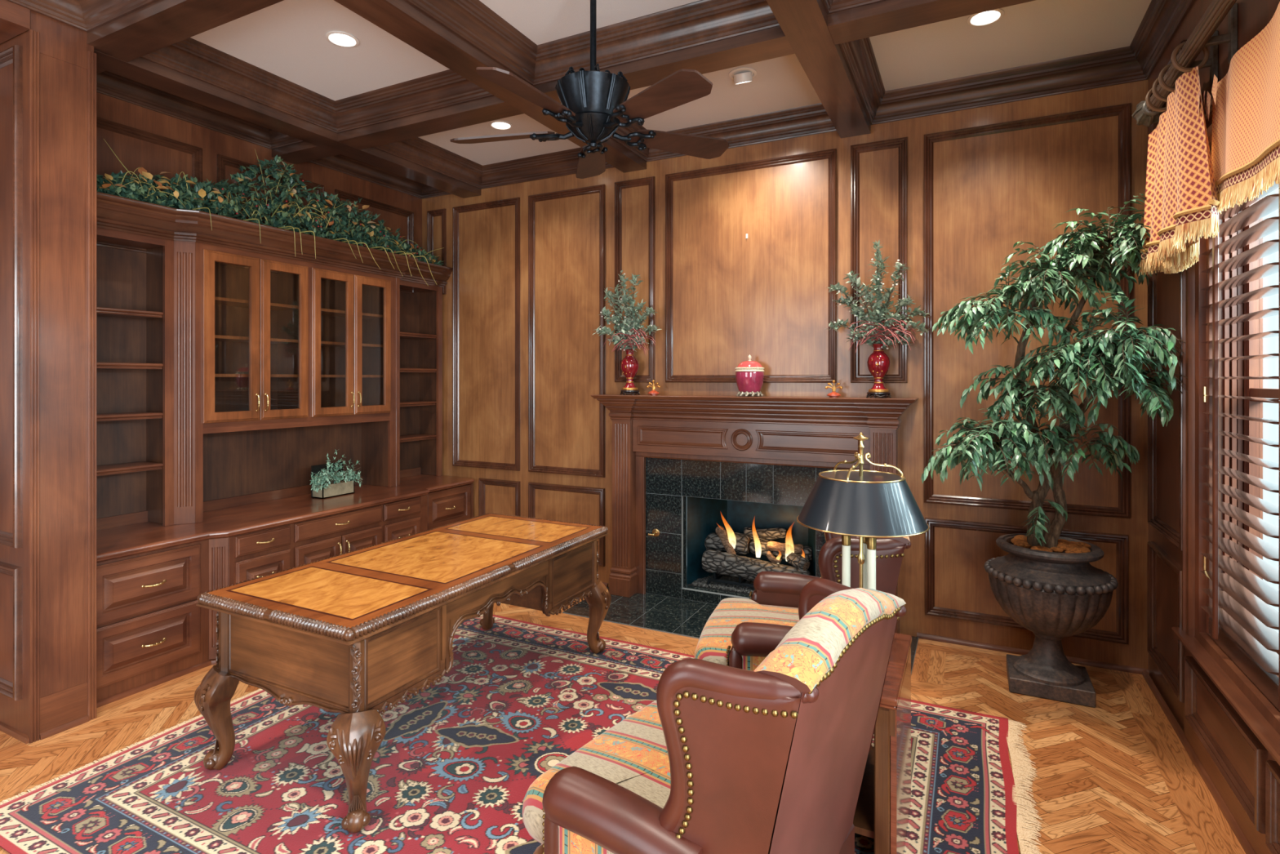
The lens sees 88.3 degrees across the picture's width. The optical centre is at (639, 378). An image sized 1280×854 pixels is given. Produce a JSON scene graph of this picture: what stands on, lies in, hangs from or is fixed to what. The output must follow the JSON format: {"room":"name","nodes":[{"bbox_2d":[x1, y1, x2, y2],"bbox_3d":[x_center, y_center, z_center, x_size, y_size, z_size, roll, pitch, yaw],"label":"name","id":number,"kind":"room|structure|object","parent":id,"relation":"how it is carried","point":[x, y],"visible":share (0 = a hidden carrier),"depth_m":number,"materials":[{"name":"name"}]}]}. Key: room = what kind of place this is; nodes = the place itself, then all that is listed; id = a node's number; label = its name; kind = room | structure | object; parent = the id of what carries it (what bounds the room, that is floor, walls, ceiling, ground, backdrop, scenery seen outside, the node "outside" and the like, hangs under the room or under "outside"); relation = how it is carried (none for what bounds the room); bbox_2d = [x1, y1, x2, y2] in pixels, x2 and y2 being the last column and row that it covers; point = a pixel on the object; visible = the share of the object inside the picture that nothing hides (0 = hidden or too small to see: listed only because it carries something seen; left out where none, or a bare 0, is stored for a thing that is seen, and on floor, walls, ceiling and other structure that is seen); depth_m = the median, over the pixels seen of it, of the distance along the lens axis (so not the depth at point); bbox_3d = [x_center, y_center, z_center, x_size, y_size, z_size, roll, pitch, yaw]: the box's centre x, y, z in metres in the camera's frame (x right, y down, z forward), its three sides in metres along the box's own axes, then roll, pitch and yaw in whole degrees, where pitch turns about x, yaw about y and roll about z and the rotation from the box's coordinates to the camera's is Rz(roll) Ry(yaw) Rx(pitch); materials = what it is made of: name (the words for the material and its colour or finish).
{"room":"home office","nodes":[
{"label":"home office","id":0,"kind":"room"},
{"bbox_2d":[0,0,30,44],"bbox_3d":[-3.909,-1.710,1.530,0.748,0.253,3.630,0,0,27],"label":"trim","id":1,"kind":"structure","parent":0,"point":[15,19],"depth_m":2.96,"materials":[{"name":"brown wood"}]},
{"bbox_2d":[96,92,422,293],"bbox_3d":[-3.576,-0.093,3.117,0.140,3.487,6.765,0,0,27],"label":"wall","id":2,"kind":"structure","parent":0,"point":[155,142],"depth_m":4.38,"materials":[{"name":"brown wood"}]},
{"bbox_2d":[96,71,304,149],"bbox_3d":[-2.742,-1.754,4.132,0.500,0.165,1.254,0,0,27],"label":"trim","id":3,"kind":"structure","parent":2,"relation":"attached to","point":[108,83],"depth_m":4.25,"materials":[{"name":"brown wood"}]},
{"bbox_2d":[93,49,480,198],"bbox_3d":[-2.134,-1.727,4.566,0.198,0.220,2.882,0,0,27],"label":"trim","id":4,"kind":"structure","parent":2,"relation":"attached to","point":[141,70],"depth_m":4.09,"materials":[{"name":"brown wood"}]},
{"bbox_2d":[309,154,451,199],"bbox_3d":[-2.088,-1.754,5.435,0.500,0.165,1.287,0,0,27],"label":"trim","id":5,"kind":"structure","parent":2,"relation":"attached to","point":[341,163],"depth_m":5.62,"materials":[{"name":"brown wood"}]},
{"bbox_2d":[0,597,1245,853],"bbox_3d":[-0.986,1.694,1.879,5.880,0.089,6.875,0,0,27],"label":"floor","id":6,"kind":"structure","parent":0,"point":[1114,776],"depth_m":2.97,"materials":[{"name":"brown wood"}]},
{"bbox_2d":[0,9,96,743],"bbox_3d":[-3.040,-0.093,3.254,0.756,3.487,0.279,0,0,27],"label":"wall pier","id":7,"kind":"object","parent":6,"relation":"on","point":[48,70],"visible":0.99,"depth_m":3.08,"materials":[{"name":"brown wood"}]},
{"bbox_2d":[96,539,211,707],"bbox_3d":[-2.869,1.286,3.666,0.670,0.728,0.605,0,0,27],"label":"base cabinet","id":8,"kind":"object","parent":6,"relation":"on","point":[151,629],"visible":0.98,"depth_m":3.52,"materials":[{"name":"brown wood"}]},
{"bbox_2d":[208,494,427,664],"bbox_3d":[-2.338,1.286,4.651,0.736,0.728,1.647,0,0,27],"label":"base cabinet","id":9,"kind":"object","parent":6,"relation":"on","point":[235,559],"visible":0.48,"depth_m":4.25,"materials":[{"name":"brown wood"}]},
{"bbox_2d":[96,466,474,562],"bbox_3d":[-2.345,0.865,4.669,0.717,0.112,2.867,0,0,27],"label":"countertop","id":10,"kind":"structure","parent":9,"relation":"on","point":[126,535],"depth_m":4.28,"materials":[{"name":"brown wood"}]},
{"bbox_2d":[96,226,173,526],"bbox_3d":[-3.052,0.013,3.753,0.275,1.720,0.594,0,0,27],"label":"bookcase","id":11,"kind":"object","parent":10,"relation":"on","point":[135,291],"visible":0.62,"depth_m":3.94,"materials":[{"name":"brown wood"}]},
{"bbox_2d":[173,240,399,524],"bbox_3d":[-2.484,0.014,4.740,0.406,1.722,1.684,0,0,27],"label":"display cabinet","id":12,"kind":"object","parent":10,"relation":"on","point":[274,374],"visible":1,"depth_m":4.63,"materials":[{"name":"brown wood"}]},
{"bbox_2d":[214,296,298,311],"bbox_3d":[-2.688,-0.509,4.442,0.275,0.020,0.708,0,0,27],"label":"shelf","id":13,"kind":"object","parent":12,"relation":"attached to","point":[223,303],"depth_m":4.50,"materials":[{"name":"brown wood"}]},
{"bbox_2d":[214,334,298,343],"bbox_3d":[-2.688,-0.268,4.442,0.275,0.020,0.708,0,0,27],"label":"shelf","id":14,"kind":"object","parent":12,"relation":"attached to","point":[219,339],"depth_m":4.51,"materials":[{"name":"brown wood"}]},
{"bbox_2d":[214,373,298,377],"bbox_3d":[-2.688,-0.023,4.442,0.275,0.020,0.708,0,0,27],"label":"shelf","id":15,"kind":"object","parent":12,"relation":"attached to","point":[215,375],"depth_m":4.33,"materials":[{"name":"brown wood"}]},
{"bbox_2d":[96,191,452,287],"bbox_3d":[-2.448,-0.916,4.764,0.448,0.170,2.945,0,0,27],"label":"crown molding","id":16,"kind":"structure","parent":12,"relation":"attached to","point":[113,212],"depth_m":4.25,"materials":[{"name":"brown wood"}]},
{"bbox_2d":[96,138,445,284],"bbox_3d":[-2.433,-1.154,4.697,0.426,0.748,2.764,0,0,27],"label":"garland","id":17,"kind":"object","parent":16,"relation":"on","point":[133,188],"visible":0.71,"depth_m":4.49,"materials":[{"name":"green plant"}]},
{"bbox_2d":[320,308,383,319],"bbox_3d":[-2.357,-0.509,5.101,0.275,0.020,0.717,0,0,27],"label":"shelf","id":18,"kind":"object","parent":12,"relation":"attached to","point":[326,313],"depth_m":5.20,"materials":[{"name":"brown wood"}]},
{"bbox_2d":[320,341,383,347],"bbox_3d":[-2.357,-0.268,5.101,0.275,0.020,0.717,0,0,27],"label":"shelf","id":19,"kind":"object","parent":12,"relation":"attached to","point":[323,344],"depth_m":5.23,"materials":[{"name":"brown wood"}]},
{"bbox_2d":[320,374,383,377],"bbox_3d":[-2.357,-0.023,5.101,0.275,0.020,0.717,0,0,27],"label":"shelf","id":20,"kind":"object","parent":12,"relation":"attached to","point":[322,375],"depth_m":5.01,"materials":[{"name":"brown wood"}]},
{"bbox_2d":[310,448,361,498],"bbox_3d":[-2.298,0.697,4.920,0.172,0.353,0.476,0,0,27],"label":"planter","id":21,"kind":"object","parent":10,"relation":"on","point":[326,480],"visible":1,"depth_m":4.92,"materials":[{"name":"green plant"}]},
{"bbox_2d":[400,280,442,475],"bbox_3d":[-2.038,0.013,5.775,0.275,1.720,0.563,0,0,27],"label":"bookcase","id":22,"kind":"object","parent":10,"relation":"on","point":[421,311],"visible":0.6,"depth_m":5.97,"materials":[{"name":"brown wood"}]},
{"bbox_2d":[426,483,473,529],"bbox_3d":[-1.859,1.286,5.678,0.670,0.728,0.614,0,0,27],"label":"base cabinet","id":23,"kind":"object","parent":6,"relation":"on","point":[447,506],"visible":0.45,"depth_m":5.54,"materials":[{"name":"brown wood"}]},
{"bbox_2d":[0,613,1042,853],"bbox_3d":[-0.344,1.641,2.802,3.632,0.014,2.583,0,0,27],"label":"area rug","id":24,"kind":"object","parent":6,"relation":"on","point":[455,765],"visible":0.52,"depth_m":2.73,"materials":[{"name":"fabric"}]},
{"bbox_2d":[194,512,611,832],"bbox_3d":[-1.016,1.265,3.363,1.004,0.756,1.904,0,0,27],"label":"writing desk","id":25,"kind":"object","parent":24,"relation":"on","point":[353,633],"visible":1,"depth_m":2.74,"materials":[{"name":"brown wood"}]},
{"bbox_2d":[522,577,906,853],"bbox_3d":[0.205,1.097,1.884,0.895,1.104,0.908,0,0,38],"label":"armchair","id":26,"kind":"object","parent":24,"relation":"on","point":[771,758],"visible":1,"depth_m":1.50,"materials":[{"name":"leather"}]},
{"bbox_2d":[522,700,671,844],"bbox_3d":[0.131,1.201,1.941,0.708,0.160,0.754,0,0,38],"label":"seat cushion","id":27,"kind":"object","parent":26,"relation":"on","point":[632,754],"depth_m":1.94,"materials":[{"name":"fabric"}]},
{"bbox_2d":[754,587,906,708],"bbox_3d":[0.452,0.871,1.694,0.261,0.651,0.676,0,0,38],"label":"cushion","id":28,"kind":"object","parent":26,"relation":"on","point":[837,655],"depth_m":1.55,"materials":[{"name":"fabric"}]},
{"bbox_2d":[693,532,911,750],"bbox_3d":[0.735,1.097,3.038,0.895,1.104,0.908,0,0,17],"label":"armchair","id":29,"kind":"object","parent":24,"relation":"on","point":[740,633],"visible":0.41,"depth_m":2.75,"materials":[{"name":"leather"}]},
{"bbox_2d":[693,597,799,665],"bbox_3d":[0.645,1.201,3.065,0.708,0.160,0.754,0,0,17],"label":"seat cushion","id":30,"kind":"object","parent":29,"relation":"on","point":[715,638],"depth_m":3.11,"materials":[{"name":"fabric"}]},
{"bbox_2d":[853,632,911,853],"bbox_3d":[0.804,1.313,2.350,0.264,0.646,0.578,0,0,27],"label":"end table","id":31,"kind":"object","parent":24,"relation":"on","point":[882,809],"visible":0.42,"depth_m":2.12,"materials":[{"name":"brown wood"}]},
{"bbox_2d":[796,431,929,659],"bbox_3d":[0.790,0.589,2.354,0.449,0.802,0.449,0,0,-16],"label":"table lamp","id":32,"kind":"object","parent":31,"relation":"on","point":[869,505],"visible":0.82,"depth_m":2.23,"materials":[{"name":"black metal"}]},
{"bbox_2d":[841,534,850,546],"bbox_3d":[0.738,0.547,2.360,0.032,0.094,0.032,0,0,27],"label":"socket","id":33,"kind":"object","parent":32,"relation":"attached to","point":[846,540],"depth_m":2.35,"materials":[{"name":"gold metal"}]},
{"bbox_2d":[866,537,876,549],"bbox_3d":[0.810,0.547,2.307,0.032,0.094,0.032,0,0,27],"label":"socket","id":34,"kind":"object","parent":32,"relation":"attached to","point":[871,541],"depth_m":2.29,"materials":[{"name":"gold metal"}]},
{"bbox_2d":[853,749,874,838],"bbox_3d":[0.814,1.463,2.358,0.187,0.022,0.490,0,0,27],"label":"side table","id":35,"kind":"object","parent":31,"relation":"attached to","point":[864,816],"depth_m":2.25,"materials":[{"name":"brown wood"}]},
{"bbox_2d":[562,586,918,673],"bbox_3d":[0.614,1.653,4.425,2.277,0.021,0.637,0,0,27],"label":"hearth","id":36,"kind":"object","parent":6,"relation":"on","point":[670,615],"visible":0.37,"depth_m":4.62,"materials":[{"name":"black stone"}]},
{"bbox_2d":[645,457,843,604],"bbox_3d":[0.778,1.116,4.754,1.593,1.050,0.110,0,0,27],"label":"fireplace surround","id":37,"kind":"object","parent":36,"relation":"on","point":[669,482],"visible":0.54,"depth_m":4.90,"materials":[{"name":"black stone"}]},
{"bbox_2d":[648,528,659,536],"bbox_3d":[0.104,1.169,4.998,0.072,0.062,0.057,0,0,27],"label":"gas valve","id":38,"kind":"object","parent":37,"relation":"attached to","point":[655,532],"visible":1,"depth_m":5.01,"materials":[{"name":"gold metal"}]},
{"bbox_2d":[687,496,815,595],"bbox_3d":[0.889,1.183,4.975,0.983,0.825,0.539,0,0,27],"label":"firebox","id":39,"kind":"object","parent":37,"relation":"attached to","point":[704,515],"depth_m":5.13,"materials":[{"name":"metal"}]},
{"bbox_2d":[691,574,755,594],"bbox_3d":[0.868,1.553,4.931,0.936,0.042,0.334,0,0,27],"label":"gravel","id":40,"kind":"object","parent":39,"relation":"on","point":[702,582],"visible":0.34,"depth_m":4.96,"materials":[{"name":"grey gravel"}]},
{"bbox_2d":[702,549,810,581],"bbox_3d":[0.844,1.397,4.854,0.806,0.209,0.171,0,0,29],"label":"log","id":41,"kind":"object","parent":39,"relation":"on","point":[725,563],"visible":0.72,"depth_m":4.85,"materials":[{"name":"brown wood"}]},
{"bbox_2d":[715,525,736,554],"bbox_3d":[0.664,1.242,5.042,0.076,0.210,0.233,0,0,-29],"label":"log","id":42,"kind":"object","parent":41,"relation":"on","point":[720,531],"visible":0.9,"depth_m":5.04,"materials":[{"name":"brown wood"}]},
{"bbox_2d":[728,532,735,548],"bbox_3d":[0.672,1.149,5.028,0.128,0.275,0.039,0,0,27],"label":"flame","id":43,"kind":"object","parent":42,"relation":"on","point":[731,539],"visible":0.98,"depth_m":5.00,"materials":[{"name":"yellow"}]},
{"bbox_2d":[704,531,750,555],"bbox_3d":[0.678,1.271,5.117,0.350,0.172,0.167,0,0,27],"label":"log","id":44,"kind":"object","parent":41,"relation":"on","point":[713,541],"visible":0.8,"depth_m":5.06,"materials":[{"name":"brown wood"}]},
{"bbox_2d":[755,537,760,557],"bbox_3d":[0.872,1.177,4.925,0.072,0.308,0.030,0,0,27],"label":"flame","id":45,"kind":"object","parent":41,"relation":"on","point":[757,542],"visible":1,"depth_m":4.91,"materials":[{"name":"yellow"}]},
{"bbox_2d":[766,551,782,563],"bbox_3d":[0.983,1.309,4.839,0.108,0.093,0.055,0,0,27],"label":"log","id":46,"kind":"object","parent":41,"relation":"on","point":[770,556],"visible":1,"depth_m":4.82,"materials":[{"name":"brown wood"}]},
{"bbox_2d":[786,552,809,570],"bbox_3d":[1.135,1.314,4.751,0.098,0.116,0.196,0,0,-28],"label":"log","id":47,"kind":"object","parent":41,"relation":"on","point":[800,562],"visible":1,"depth_m":4.69,"materials":[{"name":"brown wood"}]},
{"bbox_2d":[786,540,792,560],"bbox_3d":[1.098,1.183,4.818,0.074,0.297,0.041,0,0,27],"label":"flame","id":48,"kind":"object","parent":47,"relation":"on","point":[789,550],"visible":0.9,"depth_m":4.80,"materials":[{"name":"yellow"}]},
{"bbox_2d":[749,538,812,561],"bbox_3d":[1.052,1.285,4.928,0.462,0.140,0.130,0,0,21],"label":"log","id":49,"kind":"object","parent":39,"relation":"on","point":[807,550],"visible":0.48,"depth_m":4.91,"materials":[{"name":"brown wood"}]},
{"bbox_2d":[743,526,786,539],"bbox_3d":[0.964,1.187,5.060,0.339,0.122,0.101,0,0,31],"label":"log","id":50,"kind":"object","parent":49,"relation":"on","point":[753,533],"visible":0.88,"depth_m":5.02,"materials":[{"name":"brown wood"}]},
{"bbox_2d":[766,541,803,554],"bbox_3d":[1.071,1.245,4.859,0.266,0.094,0.077,0,0,7],"label":"log","id":51,"kind":"object","parent":49,"relation":"on","point":[771,545],"visible":0.94,"depth_m":4.83,"materials":[{"name":"brown wood"}]},
{"bbox_2d":[590,394,918,633],"bbox_3d":[0.703,0.885,4.612,2.286,1.529,0.255,0,0,27],"label":"fireplace mantel","id":52,"kind":"object","parent":36,"relation":"on","point":[817,432],"visible":0.89,"depth_m":4.67,"materials":[{"name":"brown wood"}]},
{"bbox_2d":[620,349,639,395],"bbox_3d":[-0.077,-0.052,5.035,0.148,0.344,0.150,0,0,27],"label":"vase","id":53,"kind":"object","parent":52,"relation":"on","point":[629,365],"visible":1,"depth_m":4.99,"materials":[{"name":"ceramic"}]},
{"bbox_2d":[592,270,661,355],"bbox_3d":[-0.070,-0.490,5.018,0.531,0.656,0.265,0,0,27],"label":"floral arrangement","id":54,"kind":"object","parent":53,"relation":"in","point":[628,328],"visible":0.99,"depth_m":4.97,"materials":[{"name":"green plant"}]},
{"bbox_2d":[646,380,660,395],"bbox_3d":[0.102,0.064,4.931,0.090,0.114,0.090,0,0,-18],"label":"ornament","id":55,"kind":"object","parent":52,"relation":"on","point":[653,392],"visible":0.96,"depth_m":4.92,"materials":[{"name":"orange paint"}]},
{"bbox_2d":[735,354,764,396],"bbox_3d":[0.768,-0.026,4.611,0.204,0.292,0.204,0,0,27],"label":"ginger jar","id":56,"kind":"object","parent":52,"relation":"on","point":[749,375],"visible":1,"depth_m":4.54,"materials":[{"name":"ceramic"}]},
{"bbox_2d":[590,394,918,403],"bbox_3d":[0.703,0.135,4.612,2.286,0.029,0.255,0,0,27],"label":"shelf","id":57,"kind":"object","parent":52,"relation":"attached to","point":[601,397],"depth_m":4.53,"materials":[{"name":"brown wood"}]},
{"bbox_2d":[825,380,842,397],"bbox_3d":[1.277,0.064,4.342,0.090,0.114,0.090,0,0,-18],"label":"ornament","id":58,"kind":"object","parent":52,"relation":"on","point":[833,394],"visible":1,"depth_m":4.33,"materials":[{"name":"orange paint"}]},
{"bbox_2d":[866,343,891,398],"bbox_3d":[1.531,-0.052,4.229,0.148,0.344,0.150,0,0,27],"label":"vase","id":59,"kind":"object","parent":52,"relation":"on","point":[878,362],"visible":0.98,"depth_m":4.19,"materials":[{"name":"ceramic"}]},
{"bbox_2d":[827,240,929,352],"bbox_3d":[1.497,-0.522,4.191,0.654,0.722,0.216,0,0,27],"label":"floral arrangement","id":60,"kind":"object","parent":59,"relation":"in","point":[875,331],"visible":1,"depth_m":4.18,"materials":[{"name":"green plant"}]},
{"bbox_2d":[983,533,1118,707],"bbox_3d":[2.188,1.263,3.536,0.609,0.771,0.606,0,0,27],"label":"urn planter","id":61,"kind":"object","parent":6,"relation":"on","point":[1055,596],"visible":0.98,"depth_m":3.38,"materials":[{"name":"stone"}]},
{"bbox_2d":[1010,534,1091,553],"bbox_3d":[2.200,0.890,3.529,0.367,0.060,0.381,0,0,27],"label":"bark mulch","id":62,"kind":"object","parent":61,"relation":"in","point":[1071,547],"visible":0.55,"depth_m":3.46,"materials":[{"name":"brown wood"}]},
{"bbox_2d":[988,573,1113,637],"bbox_3d":[2.188,1.203,3.536,0.570,0.295,0.570,0,0,27],"label":"bowl","id":63,"kind":"object","parent":61,"relation":"on","point":[1045,611],"depth_m":3.33,"materials":[{"name":"stone"}]},
{"bbox_2d":[920,193,1187,548],"bbox_3d":[2.069,0.015,3.368,1.167,1.840,0.810,0,0,22],"label":"ficus tree","id":64,"kind":"object","parent":61,"relation":"in","point":[1104,354],"visible":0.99,"depth_m":3.32,"materials":[{"name":"green plant"}]},
{"bbox_2d":[191,0,1151,165],"bbox_3d":[-1.011,-1.892,1.830,5.880,0.110,6.985,0,0,27],"label":"ceiling","id":65,"kind":"structure","parent":0,"point":[286,39],"depth_m":3.67,"materials":[{"name":"paint"}]},
{"bbox_2d":[6,0,159,32],"bbox_3d":[-2.329,-1.754,2.313,1.375,0.165,1.254,0,0,27],"label":"trim","id":66,"kind":"structure","parent":65,"relation":"attached to","point":[87,15],"depth_m":3.06,"materials":[{"name":"brown wood"}]},
{"bbox_2d":[87,0,284,74],"bbox_3d":[-0.858,-1.728,2.381,5.440,0.218,0.187,0,0,27],"label":"trim","id":67,"kind":"structure","parent":65,"relation":"attached to","point":[159,24],"depth_m":3.02,"materials":[{"name":"brown wood"}]},
{"bbox_2d":[141,37,493,133],"bbox_3d":[-1.705,-1.754,3.612,1.424,0.165,1.254,0,0,27],"label":"trim","id":68,"kind":"structure","parent":65,"relation":"attached to","point":[191,57],"depth_m":4.03,"materials":[{"name":"brown wood"}]},
{"bbox_2d":[324,31,359,47],"bbox_3d":[-1.607,-1.833,3.560,0.167,0.009,0.167,0,0,27],"label":"recessed light","id":69,"kind":"object","parent":65,"relation":"in","point":[340,38],"visible":1,"depth_m":3.56,"materials":[{"name":"white glass"}]},
{"bbox_2d":[488,120,512,129],"bbox_3d":[-1.004,-1.833,4.763,0.167,0.009,0.167,0,0,27],"label":"recessed light","id":70,"kind":"object","parent":65,"relation":"in","point":[500,125],"visible":1,"depth_m":4.76,"materials":[{"name":"white glass"}]},
{"bbox_2d":[449,0,728,178],"bbox_3d":[-0.231,-1.420,2.828,1.271,0.829,1.237,0,0,27],"label":"ceiling fan","id":71,"kind":"object","parent":65,"relation":"hanging from","point":[593,101],"visible":1,"depth_m":2.75,"materials":[{"name":"wood"}]},
{"bbox_2d":[404,0,779,85],"bbox_3d":[-0.242,-1.754,2.878,1.452,0.165,1.254,0,0,27],"label":"trim","id":72,"kind":"structure","parent":65,"relation":"attached to","point":[701,22],"depth_m":3.34,"materials":[{"name":"brown wood"}]},
{"bbox_2d":[271,0,1035,164],"bbox_3d":[-0.212,-1.728,3.669,5.440,0.218,0.187,0,0,27],"label":"ceiling beam","id":73,"kind":"structure","parent":65,"relation":"attached to","point":[886,16],"depth_m":3.36,"materials":[{"name":"brown wood"}]},
{"bbox_2d":[728,66,756,84],"bbox_3d":[0.617,-1.814,3.966,0.167,0.086,0.167,0,0,27],"label":"recessed light","id":74,"kind":"object","parent":65,"relation":"in","point":[740,75],"visible":1,"depth_m":3.93,"materials":[{"name":"white metal"}]},
{"bbox_2d":[766,0,871,137],"bbox_3d":[-0.082,-1.727,1.364,0.192,0.220,6.765,0,0,27],"label":"ceiling beam","id":75,"kind":"structure","parent":65,"relation":"attached to","point":[803,23],"depth_m":3.37,"materials":[{"name":"brown wood"}]},
{"bbox_2d":[822,0,886,14],"bbox_3d":[1.238,-1.754,2.136,1.474,0.165,1.254,0,0,27],"label":"trim","id":76,"kind":"structure","parent":65,"relation":"attached to","point":[831,6],"depth_m":2.97,"materials":[{"name":"brown wood"}]},
{"bbox_2d":[967,8,1004,26],"bbox_3d":[1.751,-1.833,3.343,0.167,0.009,0.167,0,0,27],"label":"recessed light","id":77,"kind":"object","parent":65,"relation":"in","point":[985,18],"visible":0.89,"depth_m":3.34,"materials":[{"name":"white glass"}]},
{"bbox_2d":[422,80,1147,668],"bbox_3d":[0.524,-0.093,4.889,5.880,3.487,0.140,0,0,27],"label":"wall","id":78,"kind":"structure","parent":0,"point":[948,197],"depth_m":4.50,"materials":[{"name":"brown wood"}]},
{"bbox_2d":[333,0,646,173],"bbox_3d":[-1.554,-1.727,2.103,0.198,0.220,6.765,0,0,27],"label":"ceiling beam","id":79,"kind":"structure","parent":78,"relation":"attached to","point":[400,19],"depth_m":3.27,"materials":[{"name":"brown wood"}]},
{"bbox_2d":[373,137,613,189],"bbox_3d":[-1.051,-1.754,4.915,1.424,0.165,1.287,0,0,27],"label":"trim","id":80,"kind":"structure","parent":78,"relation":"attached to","point":[420,152],"depth_m":5.42,"materials":[{"name":"brown wood"}]},
{"bbox_2d":[610,102,835,161],"bbox_3d":[0.411,-1.754,4.181,1.452,0.165,1.287,0,0,27],"label":"trim","id":81,"kind":"structure","parent":78,"relation":"attached to","point":[813,119],"depth_m":4.63,"materials":[{"name":"brown wood"}]},
{"bbox_2d":[839,0,1195,124],"bbox_3d":[1.891,-1.754,3.439,1.474,0.165,1.287,0,0,27],"label":"trim","id":82,"kind":"structure","parent":78,"relation":"attached to","point":[1136,62],"depth_m":3.83,"materials":[{"name":"brown wood"}]},
{"bbox_2d":[916,631,1148,674],"bbox_3d":[2.301,1.635,3.943,1.194,0.031,0.018,0,0,27],"label":"baseboard","id":83,"kind":"structure","parent":78,"relation":"attached to","point":[921,635],"depth_m":3.96,"materials":[{"name":"brown wood"}]},
{"bbox_2d":[1146,0,1279,734],"bbox_3d":[1.456,-0.093,0.593,0.360,3.487,6.765,0,0,27],"label":"wall","id":84,"kind":"structure","parent":0,"point":[1166,652],"depth_m":3.21,"materials":[{"name":"brown wood"}]},
{"bbox_2d":[1131,0,1238,127],"bbox_3d":[1.866,-1.290,1.950,0.184,0.209,2.960,0,0,27],"label":"curtain rod","id":85,"kind":"object","parent":84,"relation":"attached to","point":[1204,34],"visible":0.81,"depth_m":2.50,"materials":[{"name":"brown wood"}]},
{"bbox_2d":[1145,84,1166,111],"bbox_3d":[2.353,-1.267,2.973,0.127,0.124,0.016,0,0,13],"label":"curtain ring","id":86,"kind":"object","parent":85,"relation":"hanging from","point":[1148,104],"visible":0.48,"depth_m":2.98,"materials":[{"name":"brown wood"}]},
{"bbox_2d":[1151,73,1167,102],"bbox_3d":[2.299,-1.267,2.865,0.127,0.124,0.016,0,0,13],"label":"curtain ring","id":87,"kind":"object","parent":85,"relation":"hanging from","point":[1154,91],"visible":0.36,"depth_m":2.87,"materials":[{"name":"brown wood"}]},
{"bbox_2d":[1158,62,1175,92],"bbox_3d":[2.249,-1.267,2.767,0.127,0.124,0.016,0,0,13],"label":"curtain ring","id":88,"kind":"object","parent":85,"relation":"hanging from","point":[1162,84],"visible":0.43,"depth_m":2.77,"materials":[{"name":"brown wood"}]},
{"bbox_2d":[1138,66,1219,275],"bbox_3d":[2.260,-0.842,2.785,0.136,0.749,0.915,0,0,27],"label":"curtain","id":89,"kind":"object","parent":85,"relation":"hanging from","point":[1181,199],"visible":1,"depth_m":2.62,"materials":[{"name":"orange fabric"}]},
{"bbox_2d":[1171,41,1208,72],"bbox_3d":[2.161,-1.267,2.590,0.127,0.124,0.016,0,0,13],"label":"curtain ring","id":90,"kind":"object","parent":85,"relation":"hanging from","point":[1205,50],"visible":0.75,"depth_m":2.59,"materials":[{"name":"brown wood"}]},
{"bbox_2d":[1204,1,1279,213],"bbox_3d":[1.732,-0.854,1.617,0.064,0.580,2.135,0,0,27],"label":"valance","id":91,"kind":"object","parent":85,"relation":"hanging from","point":[1246,140],"visible":0.9,"depth_m":2.20,"materials":[{"name":"orange fabric"}]},
{"bbox_2d":[1182,104,1212,637],"bbox_3d":[1.834,0.018,1.708,0.024,2.247,2.904,0,0,27],"label":"trim","id":92,"kind":"structure","parent":84,"relation":"attached to","point":[1188,274],"depth_m":2.93,"materials":[{"name":"brown wood"}]},
{"bbox_2d":[1142,668,1255,853],"bbox_3d":[1.302,1.635,0.670,0.018,0.031,6.765,0,0,27],"label":"baseboard","id":93,"kind":"structure","parent":84,"relation":"attached to","point":[1224,808],"depth_m":2.75,"materials":[{"name":"brown wood"}]},
{"bbox_2d":[1195,133,1212,633],"bbox_3d":[1.872,0.044,1.688,0.059,2.112,2.717,0,0,27],"label":"trim","id":94,"kind":"structure","parent":84,"relation":"attached to","point":[1200,277],"depth_m":2.87,"materials":[{"name":"brown wood"}]},
{"bbox_2d":[1171,626,1279,765],"bbox_3d":[1.828,1.165,1.732,0.057,0.046,2.910,0,0,27],"label":"trim","id":95,"kind":"structure","parent":84,"relation":"attached to","point":[1267,735],"depth_m":2.38,"materials":[{"name":"brown wood"}]},
{"bbox_2d":[1184,647,1279,853],"bbox_3d":[1.831,1.413,1.727,0.046,0.473,2.860,0,0,27],"label":"trim","id":96,"kind":"structure","parent":84,"relation":"attached to","point":[1244,773],"depth_m":2.41,"materials":[{"name":"brown wood"}]},
{"bbox_2d":[1223,197,1279,654],"bbox_3d":[1.984,0.044,1.632,0.113,2.112,2.717,0,0,27],"label":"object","id":97,"kind":"structure","parent":84,"relation":"in","point":[1253,367],"depth_m":2.83,"materials":[{"name":"brown wood"}]},
{"bbox_2d":[1200,142,1279,711],"bbox_3d":[2.283,0.044,2.497,0.113,2.103,0.792,0,0,27],"label":"window blinds","id":98,"kind":"object","parent":97,"relation":"attached to","point":[1244,624],"visible":0.85,"depth_m":2.50,"materials":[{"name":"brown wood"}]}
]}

